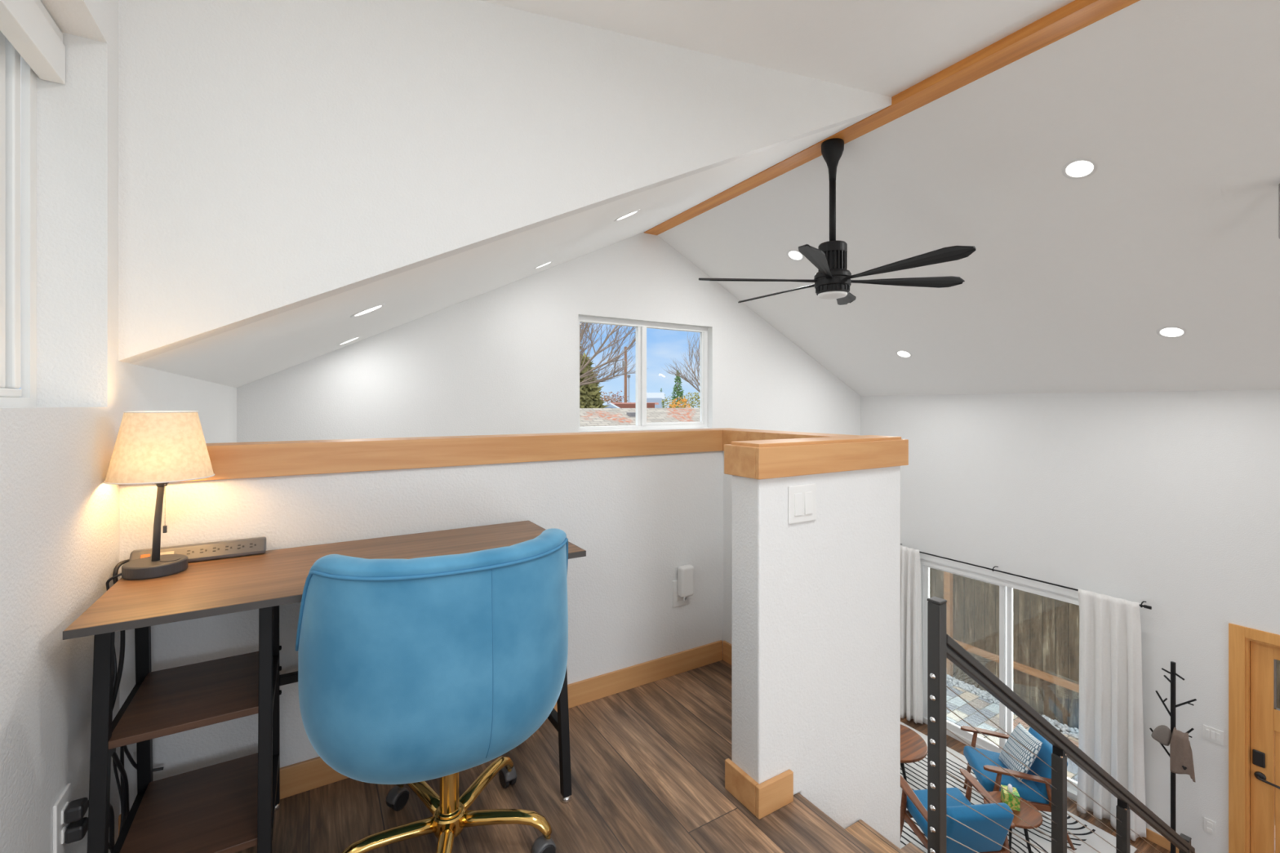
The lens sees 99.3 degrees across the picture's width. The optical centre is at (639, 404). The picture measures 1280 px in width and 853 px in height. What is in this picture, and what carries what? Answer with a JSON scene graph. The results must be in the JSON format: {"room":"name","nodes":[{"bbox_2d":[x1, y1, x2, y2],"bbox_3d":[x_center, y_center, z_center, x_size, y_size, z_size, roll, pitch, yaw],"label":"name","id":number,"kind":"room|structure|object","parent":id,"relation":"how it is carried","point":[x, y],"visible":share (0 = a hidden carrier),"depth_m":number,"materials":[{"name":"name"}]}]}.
{"room":"home office","nodes":[
{"label":"home office","id":0,"kind":"room"},
{"bbox_2d":[0,0,236,852],"bbox_3d":[-0.753,1.280,0.266,0.140,5.380,8.518,0,0,-31],"label":"wall","id":1,"kind":"structure","parent":0,"point":[60,521],"depth_m":1.30,"materials":[{"name":"paint"}]},
{"bbox_2d":[0,31,36,407],"bbox_3d":[-1.101,-0.453,0.689,0.045,0.917,1.421,0,0,-31],"label":"window","id":2,"kind":"structure","parent":1,"relation":"in","point":[18,81],"depth_m":1.25,"materials":[{"name":"white plastic"}]},
{"bbox_2d":[0,0,65,84],"bbox_3d":[-1.058,-0.843,0.718,0.044,0.122,1.407,0,0,-31],"label":"roller blind","id":3,"kind":"object","parent":2,"relation":"attached to","point":[28,25],"visible":1,"depth_m":1.20,"materials":[{"name":"white fabric"}]},
{"bbox_2d":[53,782,71,852],"bbox_3d":[-1.182,0.858,1.114,0.009,0.120,0.078,0,0,-31],"label":"wall outlet","id":4,"kind":"object","parent":1,"relation":"attached to","point":[60,828],"visible":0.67,"depth_m":1.10,"materials":[{"name":"white plastic"}]},
{"bbox_2d":[61,801,68,824],"bbox_3d":[-1.180,0.838,1.115,0.005,0.028,0.032,0,0,-31],"label":"receptacle","id":5,"kind":"object","parent":4,"relation":"attached to","point":[64,804],"depth_m":1.11,"materials":[{"name":"white plastic"}]},
{"bbox_2d":[61,823,68,844],"bbox_3d":[-1.180,0.878,1.115,0.005,0.028,0.032,0,0,-31],"label":"receptacle","id":6,"kind":"object","parent":4,"relation":"attached to","point":[64,826],"depth_m":1.11,"materials":[{"name":"white plastic"}]},
{"bbox_2d":[131,115,871,387],"bbox_3d":[-0.708,-1.041,3.562,3.364,1.848,2.654,0,0,-31],"label":"ceiling","id":7,"kind":"structure","parent":0,"point":[237,357],"depth_m":2.82,"materials":[{"name":"paint"}]},
{"bbox_2d":[337,336,360,345],"bbox_3d":[-2.033,-0.447,3.797,0.153,0.078,0.170,0,0,-31],"label":"recessed light","id":8,"kind":"object","parent":7,"relation":"in","point":[355,338],"visible":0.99,"depth_m":3.78,"materials":[{"name":"white plastic"}]},
{"bbox_2d":[350,303,385,317],"bbox_3d":[-1.289,-0.447,2.575,0.153,0.078,0.170,0,0,-31],"label":"recessed light","id":9,"kind":"object","parent":7,"relation":"in","point":[376,307],"visible":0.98,"depth_m":2.56,"materials":[{"name":"white plastic"}]},
{"bbox_2d":[533,260,553,269],"bbox_3d":[-0.764,-1.104,4.293,0.153,0.078,0.170,0,0,-31],"label":"recessed light","id":10,"kind":"object","parent":7,"relation":"in","point":[547,263],"visible":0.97,"depth_m":4.27,"materials":[{"name":"white plastic"}]},
{"bbox_2d":[613,208,639,221],"bbox_3d":[-0.077,-1.109,3.184,0.153,0.078,0.170,0,0,-31],"label":"recessed light","id":11,"kind":"object","parent":7,"relation":"in","point":[629,214],"visible":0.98,"depth_m":3.17,"materials":[{"name":"white plastic"}]},
{"bbox_2d":[118,0,891,814],"bbox_3d":[0.011,-0.245,2.381,3.364,3.430,0.130,0,0,-31],"label":"wall","id":12,"kind":"structure","parent":0,"point":[276,157],"depth_m":1.80,"materials":[{"name":"paint"}]},
{"bbox_2d":[118,640,722,835],"bbox_3d":[-0.506,1.145,1.995,2.079,0.090,0.012,0,0,-31],"label":"baseboard","id":13,"kind":"structure","parent":12,"relation":"attached to","point":[313,773],"depth_m":2.21,"materials":[{"name":"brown wood"}]},
{"bbox_2d":[119,430,828,485],"bbox_3d":[-0.332,0.167,1.720,2.091,0.098,0.664,0,0,-31],"label":"trim","id":14,"kind":"structure","parent":12,"relation":"attached to","point":[258,460],"depth_m":1.89,"materials":[{"name":"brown wood"}]},
{"bbox_2d":[205,427,861,445],"bbox_3d":[-0.300,0.128,1.806,2.235,0.020,0.798,0,0,-31],"label":"trim","id":15,"kind":"structure","parent":12,"relation":"on","point":[725,428],"depth_m":2.07,"materials":[{"name":"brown wood"}]},
{"bbox_2d":[672,580,685,607],"bbox_3d":[0.175,0.836,2.412,0.071,0.116,0.010,0,0,-31],"label":"wall outlet","id":16,"kind":"object","parent":12,"relation":"attached to","point":[677,601],"visible":0.61,"depth_m":2.40,"materials":[{"name":"white plastic"}]},
{"bbox_2d":[676,595,683,601],"bbox_3d":[0.177,0.856,2.410,0.032,0.028,0.005,0,0,-31],"label":"receptacle","id":17,"kind":"object","parent":16,"relation":"attached to","point":[678,598],"depth_m":2.41,"materials":[{"name":"white plastic"}]},
{"bbox_2d":[677,564,693,601],"bbox_3d":[0.203,0.792,2.399,0.070,0.159,0.041,0,0,-31],"label":"plug","id":18,"kind":"object","parent":12,"relation":"attached to","point":[686,572],"visible":1,"depth_m":2.38,"materials":[{"name":"white plastic"}]},
{"bbox_2d":[236,232,860,442],"bbox_3d":[0.102,1.080,5.690,6.959,5.780,0.140,0,0,-31],"label":"wall","id":19,"kind":"structure","parent":0,"point":[504,359],"depth_m":4.96,"materials":[{"name":"paint"}]},
{"bbox_2d":[578,315,707,431],"bbox_3d":[0.053,-0.303,5.703,1.627,1.117,0.067,0,0,-31],"label":"window","id":20,"kind":"structure","parent":19,"relation":"in","point":[641,326],"depth_m":5.67,"materials":[{"name":"white plastic"}]},
{"bbox_2d":[235,660,874,852],"bbox_3d":[0.947,1.330,-0.253,2.225,0.280,5.584,0,0,-31],"label":"floor","id":21,"kind":"structure","parent":0,"point":[647,761],"depth_m":1.64,"materials":[{"name":"brown wood"}]},
{"bbox_2d":[62,520,586,852],"bbox_3d":[-0.770,0.790,1.528,1.130,0.800,0.492,0,0,-31],"label":"desk","id":22,"kind":"object","parent":21,"relation":"on","point":[228,806],"depth_m":1.32,"materials":[{"name":"brown wood"}]},
{"bbox_2d":[64,410,214,849],"bbox_3d":[-1.187,0.550,1.325,0.216,1.066,0.402,0,0,-31],"label":"table lamp","id":23,"kind":"object","parent":22,"relation":"on","point":[161,448],"visible":0.88,"depth_m":1.34,"materials":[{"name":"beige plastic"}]},
{"bbox_2d":[154,482,168,486],"bbox_3d":[-1.235,0.179,1.405,0.054,0.063,0.054,0,0,-31],"label":"socket","id":24,"kind":"object","parent":23,"relation":"attached to","point":[157,484],"depth_m":1.40,"materials":[{"name":"metal"}]},
{"bbox_2d":[120,745,164,825],"bbox_3d":[-1.263,0.980,1.323,0.056,0.268,0.336,0,0,-23],"label":"extension cord","id":25,"kind":"object","parent":22,"relation":"hanging from","point":[123,748],"visible":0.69,"depth_m":1.38,"materials":[{"name":"black plastic"}]},
{"bbox_2d":[140,554,150,558],"bbox_3d":[-1.314,0.405,1.444,0.018,0.012,0.011,0,0,-31],"label":"rocker switch","id":26,"kind":"object","parent":22,"relation":"attached to","point":[141,555],"depth_m":1.44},
{"bbox_2d":[108,651,258,749],"bbox_3d":[-1.092,0.714,1.351,0.262,0.017,0.347,0,0,-31],"label":"shelf","id":27,"kind":"object","parent":22,"relation":"attached to","point":[173,700],"depth_m":1.30,"materials":[{"name":"brown wood"}]},
{"bbox_2d":[120,752,257,852],"bbox_3d":[-1.090,1.008,1.347,0.262,0.017,0.375,0,0,-31],"label":"shelf","id":28,"kind":"object","parent":22,"relation":"attached to","point":[211,809],"depth_m":1.33,"materials":[{"name":"brown wood"}]},
{"bbox_2d":[295,528,568,852],"bbox_3d":[-0.519,0.758,1.428,0.661,0.863,0.626,0,0,-29],"label":"desk chair","id":29,"kind":"object","parent":21,"relation":"on","point":[412,672],"visible":1,"depth_m":1.15,"materials":[{"name":"blue fabric"}]},
{"bbox_2d":[385,786,409,804],"bbox_3d":[-0.716,1.146,1.605,0.039,0.026,0.060,0,0,30],"label":"caster","id":30,"kind":"object","parent":29,"relation":"attached to","point":[397,795],"depth_m":1.59,"materials":[{"name":"grey plastic"}]},
{"bbox_2d":[498,765,516,782],"bbox_3d":[-0.413,1.146,1.700,0.039,0.026,0.060,0,0,-38],"label":"caster","id":31,"kind":"object","parent":29,"relation":"attached to","point":[506,774],"depth_m":1.68,"materials":[{"name":"grey plastic"}]},
{"bbox_2d":[531,835,555,852],"bbox_3d":[-0.251,1.146,1.418,0.060,0.026,0.039,0,0,-36],"label":"caster","id":32,"kind":"object","parent":29,"relation":"attached to","point":[542,844],"depth_m":1.41,"materials":[{"name":"grey plastic"}]},
{"bbox_2d":[723,450,731,644],"bbox_3d":[0.628,0.804,2.289,0.140,1.332,0.688,0,0,-31],"label":"wall","id":33,"kind":"structure","parent":0,"point":[726,477],"depth_m":2.52,"materials":[{"name":"paint"}]},
{"bbox_2d":[722,640,731,665],"bbox_3d":[0.559,1.145,2.255,0.012,0.090,0.652,0,0,-31],"label":"baseboard","id":34,"kind":"structure","parent":33,"relation":"attached to","point":[726,646],"depth_m":2.50,"materials":[{"name":"brown wood"}]},
{"bbox_2d":[480,0,1075,97],"bbox_3d":[1.465,-1.633,-0.008,3.364,0.655,5.464,0,0,-31],"label":"ceiling","id":35,"kind":"structure","parent":0,"point":[885,47],"depth_m":2.42,"materials":[{"name":"paint"}]},
{"bbox_2d":[731,466,900,848],"bbox_3d":[0.605,2.004,1.808,0.680,3.732,0.124,0,0,-31],"label":"wall","id":36,"kind":"structure","parent":0,"point":[815,604],"depth_m":1.73,"materials":[{"name":"paint"}]},
{"bbox_2d":[724,758,793,819],"bbox_3d":[0.361,1.145,1.657,0.140,0.090,0.151,0,0,-31],"label":"baseboard","id":37,"kind":"structure","parent":36,"relation":"attached to","point":[764,798],"depth_m":1.60,"materials":[{"name":"brown wood"}]},
{"bbox_2d":[788,483,816,524],"bbox_3d":[0.499,0.303,1.664,0.118,0.115,0.011,0,0,-31],"label":"light switch","id":38,"kind":"object","parent":36,"relation":"attached to","point":[802,498],"visible":1,"depth_m":1.66,"materials":[{"name":"white plastic"}]},
{"bbox_2d":[724,439,908,479],"bbox_3d":[0.607,0.170,1.808,0.717,0.092,0.155,0,0,-31],"label":"trim","id":39,"kind":"structure","parent":36,"relation":"attached to","point":[782,461],"depth_m":1.68,"materials":[{"name":"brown wood"}]},
{"bbox_2d":[731,435,901,447],"bbox_3d":[0.606,0.126,1.809,0.684,0.024,0.124,0,0,-31],"label":"trim","id":40,"kind":"structure","parent":36,"relation":"on","point":[792,442],"depth_m":1.73,"materials":[{"name":"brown wood"}]},
{"bbox_2d":[657,0,1279,395],"bbox_3d":[3.724,-1.040,2.991,3.295,1.848,8.238,0,0,-31],"label":"ceiling","id":41,"kind":"structure","parent":0,"point":[1069,285],"depth_m":3.70,"materials":[{"name":"paint"}]},
{"bbox_2d":[786,249,804,261],"bbox_3d":[1.442,-1.383,5.040,0.152,0.079,0.170,0,0,-31],"label":"recessed light","id":42,"kind":"object","parent":41,"relation":"in","point":[794,255],"visible":0.94,"depth_m":5.04,"materials":[{"name":"white plastic"}]},
{"bbox_2d":[644,0,1139,235],"bbox_3d":[2.249,-1.884,2.093,0.160,0.252,8.238,0,0,-31],"label":"ridge beam","id":43,"kind":"structure","parent":41,"relation":"attached to","point":[1077,15],"depth_m":2.93,"materials":[{"name":"brown wood"}]},
{"bbox_2d":[698,137,976,305],"bbox_3d":[1.296,-1.237,3.659,1.600,1.042,1.811,0,0,-31],"label":"ceiling fan","id":44,"kind":"object","parent":43,"relation":"hanging from","point":[833,280],"visible":1,"depth_m":3.59,"materials":[{"name":"black metal"}]},
{"bbox_2d":[895,350,911,358],"bbox_3d":[2.868,-0.549,5.908,0.152,0.079,0.170,0,0,-31],"label":"recessed light","id":45,"kind":"object","parent":41,"relation":"in","point":[903,353],"visible":1,"depth_m":5.90,"materials":[{"name":"white plastic"}]},
{"bbox_2d":[1062,157,1097,179],"bbox_3d":[2.576,-1.381,3.185,0.152,0.079,0.170,0,0,-31],"label":"recessed light","id":46,"kind":"object","parent":41,"relation":"in","point":[1082,167],"visible":1,"depth_m":3.18,"materials":[{"name":"white plastic"}]},
{"bbox_2d":[1156,326,1187,337],"bbox_3d":[3.991,-0.544,4.080,0.152,0.079,0.170,0,0,-31],"label":"recessed light","id":47,"kind":"object","parent":41,"relation":"in","point":[1166,331],"visible":1,"depth_m":4.08,"materials":[{"name":"white plastic"}]},
{"bbox_2d":[1278,183,1279,238],"bbox_3d":[3.331,-1.014,2.797,0.060,0.309,0.060,0,0,-31],"label":"pendant lamp","id":48,"kind":"object","parent":41,"relation":"hanging from","point":[1279,184],"visible":1,"depth_m":2.81,"materials":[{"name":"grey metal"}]},
{"bbox_2d":[900,716,1170,852],"bbox_3d":[2.219,3.930,2.075,7.099,0.120,8.518,0,0,-31],"label":"floor","id":49,"kind":"structure","parent":0,"point":[956,745],"depth_m":5.09,"materials":[{"name":"brown wood"}]},
{"bbox_2d":[845,819,924,852],"bbox_3d":[2.391,2.530,2.233,3.889,2.680,1.070,0,0,-31],"label":"staircase","id":50,"kind":"structure","parent":49,"relation":"on","point":[860,830],"depth_m":1.74,"materials":[{"name":"brown wood"}]},
{"bbox_2d":[927,596,1195,852],"bbox_3d":[2.231,2.190,2.666,2.816,2.976,0.090,0,0,-31],"label":"stair railing","id":51,"kind":"object","parent":50,"relation":"on","point":[940,646],"visible":1,"depth_m":2.14,"materials":[{"name":"black metal"}]},
{"bbox_2d":[900,721,1137,852],"bbox_3d":[2.577,3.865,5.326,2.360,0.010,2.840,0,0,-31],"label":"rug","id":52,"kind":"object","parent":49,"relation":"on","point":[916,772],"visible":0.11,"depth_m":4.93,"materials":[{"name":"white fabric"}]},
{"bbox_2d":[900,724,927,781],"bbox_3d":[2.569,3.649,5.590,0.690,0.428,0.690,0,0,-31],"label":"coffee table","id":53,"kind":"object","parent":52,"relation":"on","point":[913,748],"visible":0.38,"depth_m":5.45,"materials":[{"name":"brown wood"}]},
{"bbox_2d":[900,768,1015,852],"bbox_3d":[2.594,3.490,4.479,0.697,0.750,0.705,0,0,-5],"label":"armchair","id":54,"kind":"object","parent":52,"relation":"on","point":[915,801],"visible":0.7,"depth_m":4.24,"materials":[{"name":"blue fabric"}]},
{"bbox_2d":[901,787,972,837],"bbox_3d":[2.587,3.474,4.557,0.540,0.158,0.541,0,0,-5],"label":"seat cushion","id":55,"kind":"object","parent":54,"relation":"on","point":[912,811],"depth_m":4.66,"materials":[{"name":"blue fabric"}]},
{"bbox_2d":[983,791,1042,852],"bbox_3d":[3.127,3.625,4.566,0.410,0.472,0.410,0,0,-31],"label":"side table","id":56,"kind":"object","parent":52,"relation":"on","point":[1026,813],"visible":0.5,"depth_m":4.49,"materials":[{"name":"brown wood"}]},
{"bbox_2d":[1000,783,1019,811],"bbox_3d":[3.131,3.301,4.598,0.112,0.176,0.112,0,0,21],"label":"tissue box","id":57,"kind":"object","parent":56,"relation":"on","point":[1006,797],"visible":0.91,"depth_m":4.56,"materials":[{"name":"cardboard"}]},
{"bbox_2d":[960,725,1075,850],"bbox_3d":[3.502,3.490,5.097,0.705,0.750,0.697,0,0,14],"label":"armchair","id":58,"kind":"object","parent":52,"relation":"on","point":[976,760],"visible":0.47,"depth_m":4.92,"materials":[{"name":"blue fabric"}]},
{"bbox_2d":[963,746,1048,804],"bbox_3d":[3.426,3.474,5.115,0.541,0.158,0.540,0,0,14],"label":"seat cushion","id":59,"kind":"object","parent":58,"relation":"on","point":[975,759],"depth_m":4.96,"materials":[{"name":"blue fabric"}]},
{"bbox_2d":[998,722,1042,782],"bbox_3d":[3.538,3.235,5.068,0.228,0.401,0.451,0,0,10],"label":"throw pillow","id":60,"kind":"object","parent":58,"relation":"on","point":[1020,733],"visible":0.94,"depth_m":5.00,"materials":[{"name":"white fabric"}]},
{"bbox_2d":[1149,661,1196,852],"bbox_3d":[4.421,3.004,4.508,0.300,1.732,0.300,0,0,-31],"label":"coat rack","id":61,"kind":"object","parent":49,"relation":"on","point":[1172,714],"depth_m":4.50,"materials":[{"name":"black metal"}]},
{"bbox_2d":[1169,727,1195,782],"bbox_3d":[4.409,2.846,4.419,0.076,0.376,0.150,0,0,-31],"label":"scarf","id":62,"kind":"object","parent":61,"relation":"hanging from","point":[1181,762],"visible":1,"depth_m":4.41,"materials":[{"name":"beige fabric"}]},
{"bbox_2d":[860,389,1279,852],"bbox_3d":[5.228,1.902,3.824,0.140,4.137,8.378,0,0,-31],"label":"wall","id":63,"kind":"structure","parent":0,"point":[1168,500],"depth_m":4.86,"materials":[{"name":"paint"}]},
{"bbox_2d":[919,552,1079,799],"bbox_3d":[3.955,2.830,5.883,0.134,2.040,1.900,0,0,-31],"label":"door","id":64,"kind":"structure","parent":63,"relation":"in","point":[1006,583],"depth_m":5.88,"materials":[{"name":"white plastic"}]},
{"bbox_2d":[900,543,1151,609],"bbox_3d":[3.870,1.771,5.811,0.117,0.052,2.435,0,0,-31],"label":"curtain rod","id":65,"kind":"object","parent":63,"relation":"attached to","point":[993,569],"visible":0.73,"depth_m":5.66,"materials":[{"name":"black metal"}]},
{"bbox_2d":[900,545,923,724],"bbox_3d":[3.286,2.806,6.674,0.135,2.112,0.340,0,0,-31],"label":"curtain","id":66,"kind":"object","parent":65,"relation":"hanging from","point":[911,674],"visible":0.76,"depth_m":6.63,"materials":[{"name":"fabric"}]},
{"bbox_2d":[1076,588,1146,840],"bbox_3d":[4.303,2.806,4.993,0.126,2.102,0.495,0,0,-33],"label":"curtain","id":67,"kind":"object","parent":65,"relation":"hanging from","point":[1111,722],"visible":0.89,"depth_m":4.99,"materials":[{"name":"fabric"}]},
{"bbox_2d":[1142,827,1178,852],"bbox_3d":[4.580,3.825,4.742,0.014,0.090,0.700,0,0,-31],"label":"baseboard","id":68,"kind":"structure","parent":63,"relation":"attached to","point":[1161,841],"depth_m":4.77,"materials":[{"name":"brown wood"}]},
{"bbox_2d":[1204,817,1216,836],"bbox_3d":[4.725,3.502,4.507,0.010,0.115,0.072,0,0,-31],"label":"wall outlet","id":69,"kind":"object","parent":63,"relation":"attached to","point":[1210,826],"visible":1,"depth_m":4.50,"materials":[{"name":"white plastic"}]},
{"bbox_2d":[1203,724,1223,746],"bbox_3d":[4.734,2.732,4.490,0.012,0.115,0.120,0,0,-31],"label":"light switch","id":70,"kind":"object","parent":63,"relation":"attached to","point":[1212,735],"visible":1,"depth_m":4.48,"materials":[{"name":"white plastic"}]},
{"bbox_2d":[1228,622,1279,852],"bbox_3d":[5.125,2.822,3.979,0.156,2.096,1.100,0,0,-31],"label":"door","id":71,"kind":"structure","parent":63,"relation":"in","point":[1254,716],"depth_m":4.33,"materials":[{"name":"brown wood"}]},
{"label":"outside","id":72,"kind":"structure","parent":0,"visible":0},
{"bbox_3d":[-17.448,4.100,47.912,160.000,0.140,160.000,0,0,-31],"label":"garden","id":73,"kind":"object","parent":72,"visible":0},
{"bbox_2d":[579,343,598,408],"bbox_3d":[-2.727,0.519,22.053,3.356,7.023,3.255,0,0,-9],"label":"conifer tree","id":74,"kind":"object","parent":73,"relation":"on","point":[585,397],"visible":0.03,"depth_m":21.80,"materials":[{"name":"green plant"}]},
{"bbox_2d":[582,352,608,408],"bbox_3d":[-2.632,0.749,25.949,4.596,6.600,4.699,0,0,-40],"label":"conifer tree","id":75,"kind":"object","parent":73,"relation":"on","point":[593,387],"visible":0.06,"depth_m":25.70,"materials":[{"name":"green plant"}]},
{"bbox_2d":[600,391,622,403],"bbox_3d":[-2.784,1.467,45.976,3.074,5.126,3.070,0,0,-31],"label":"autumn tree","id":76,"kind":"object","parent":73,"relation":"on","point":[603,395],"visible":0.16,"depth_m":45.66,"materials":[{"name":"red plant"}]},
{"bbox_2d":[604,403,619,408],"bbox_3d":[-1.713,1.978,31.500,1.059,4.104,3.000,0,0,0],"label":"house","id":77,"kind":"structure","parent":73,"relation":"on","point":[610,405],"depth_m":30.00,"materials":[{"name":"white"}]},
{"bbox_2d":[579,322,648,386],"bbox_3d":[-0.758,-1.365,19.814,5.697,10.790,3.893,0,0,34],"label":"bare tree","id":78,"kind":"object","parent":73,"relation":"on","point":[585,328],"visible":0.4,"depth_m":20.09,"materials":[{"name":"brown plant"}]},
{"bbox_2d":[607,391,628,404],"bbox_3d":[-2.058,1.265,54.943,2.627,5.531,2.676,0,0,-31],"label":"leafy tree","id":79,"kind":"object","parent":73,"relation":"on","point":[621,391],"visible":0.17,"depth_m":54.94,"materials":[{"name":"brown plant"}]},
{"bbox_2d":[610,402,635,408],"bbox_3d":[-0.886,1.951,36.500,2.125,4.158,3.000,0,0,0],"label":"house","id":80,"kind":"structure","parent":73,"relation":"on","point":[621,405],"depth_m":35.00,"materials":[{"name":"red brick"}]},
{"bbox_2d":[622,346,626,402],"bbox_3d":[-1.164,-0.213,41.969,0.380,8.485,0.247,0,0,-31],"label":"utility pole","id":81,"kind":"object","parent":73,"relation":"on","point":[624,361],"visible":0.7,"depth_m":41.91,"materials":[{"name":"brown wood"}]},
{"bbox_2d":[626,374,630,402],"bbox_3d":[-0.906,0.813,44.000,0.240,6.434,0.240,0,0,-9],"label":"street light","id":82,"kind":"object","parent":73,"relation":"on","point":[628,375],"visible":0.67,"depth_m":43.95,"materials":[{"name":"grey metal"}]},
{"bbox_2d":[579,408,699,426],"bbox_3d":[-1.264,2.036,14.582,16.000,3.868,10.172,0,0,-31],"label":"house","id":83,"kind":"structure","parent":73,"relation":"on","point":[588,417],"depth_m":14.53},
{"bbox_2d":[626,412,635,417],"bbox_3d":[-0.228,0.275,14.552,0.200,0.130,0.200,0,0,-31],"label":"roof vent","id":84,"kind":"object","parent":83,"relation":"attached to","point":[628,414],"depth_m":14.46,"materials":[{"name":"grey metal"}]},
{"bbox_2d":[646,402,658,408],"bbox_3d":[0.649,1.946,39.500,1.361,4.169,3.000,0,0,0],"label":"house","id":85,"kind":"structure","parent":73,"relation":"on","point":[649,405],"depth_m":38.00,"materials":[{"name":"red brick"}]},
{"bbox_2d":[646,392,664,408],"bbox_3d":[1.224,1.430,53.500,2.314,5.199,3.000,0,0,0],"label":"house","id":86,"kind":"structure","parent":73,"relation":"on","point":[651,397],"depth_m":52.26,"materials":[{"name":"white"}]},
{"bbox_2d":[662,394,676,408],"bbox_3d":[2.960,1.424,62.031,3.214,5.211,3.219,0,0,-31],"label":"leafy tree","id":87,"kind":"object","parent":73,"relation":"on","point":[667,403],"visible":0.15,"depth_m":61.87,"materials":[{"name":"green plant"}]},
{"bbox_2d":[668,369,686,408],"bbox_3d":[4.901,-0.226,69.994,3.590,8.511,3.365,0,0,-31],"label":"conifer tree","id":88,"kind":"object","parent":73,"relation":"on","point":[677,379],"visible":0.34,"depth_m":69.81,"materials":[{"name":"green plant"}]},
{"bbox_2d":[668,396,691,408],"bbox_3d":[3.374,1.676,46.035,2.192,4.709,2.228,0,0,-31],"label":"autumn tree","id":89,"kind":"object","parent":73,"relation":"on","point":[684,399],"visible":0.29,"depth_m":45.91,"materials":[{"name":"orange plant"}]},
{"bbox_2d":[664,333,699,392],"bbox_3d":[3.098,-0.600,33.834,3.376,9.261,2.470,0,0,-31],"label":"bare tree","id":90,"kind":"object","parent":73,"relation":"on","point":[697,360],"visible":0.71,"depth_m":33.82,"materials":[{"name":"brown plant"}]},
{"bbox_2d":[678,391,699,408],"bbox_3d":[5.889,1.287,59.910,3.390,5.486,3.593,0,0,-31],"label":"leafy tree","id":91,"kind":"object","parent":73,"relation":"on","point":[695,393],"visible":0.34,"depth_m":59.73,"materials":[{"name":"green plant"}]},
{"bbox_2d":[946,674,1078,739],"bbox_3d":[4.956,3.969,6.996,0.232,0.114,3.640,0,0,-31],"label":"pebbles","id":92,"kind":"object","parent":73,"relation":"on","point":[970,688],"visible":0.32,"depth_m":7.34,"materials":[{"name":"grey gravel"}]},
{"bbox_2d":[929,568,1279,731],"bbox_3d":[5.456,2.940,6.481,0.110,2.180,9.400,0,0,-31],"label":"wooden fence","id":93,"kind":"object","parent":73,"relation":"on","point":[1046,630],"visible":0.02,"depth_m":7.16,"materials":[{"name":"brown wood"}]},
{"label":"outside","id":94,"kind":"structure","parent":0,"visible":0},
{"bbox_2d":[946,682,1078,782],"bbox_3d":[4.810,3.995,5.853,1.256,0.050,11.000,0,0,-31],"label":"patio","id":95,"kind":"structure","parent":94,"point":[954,703],"depth_m":6.94,"materials":[{"name":"grey stone"}]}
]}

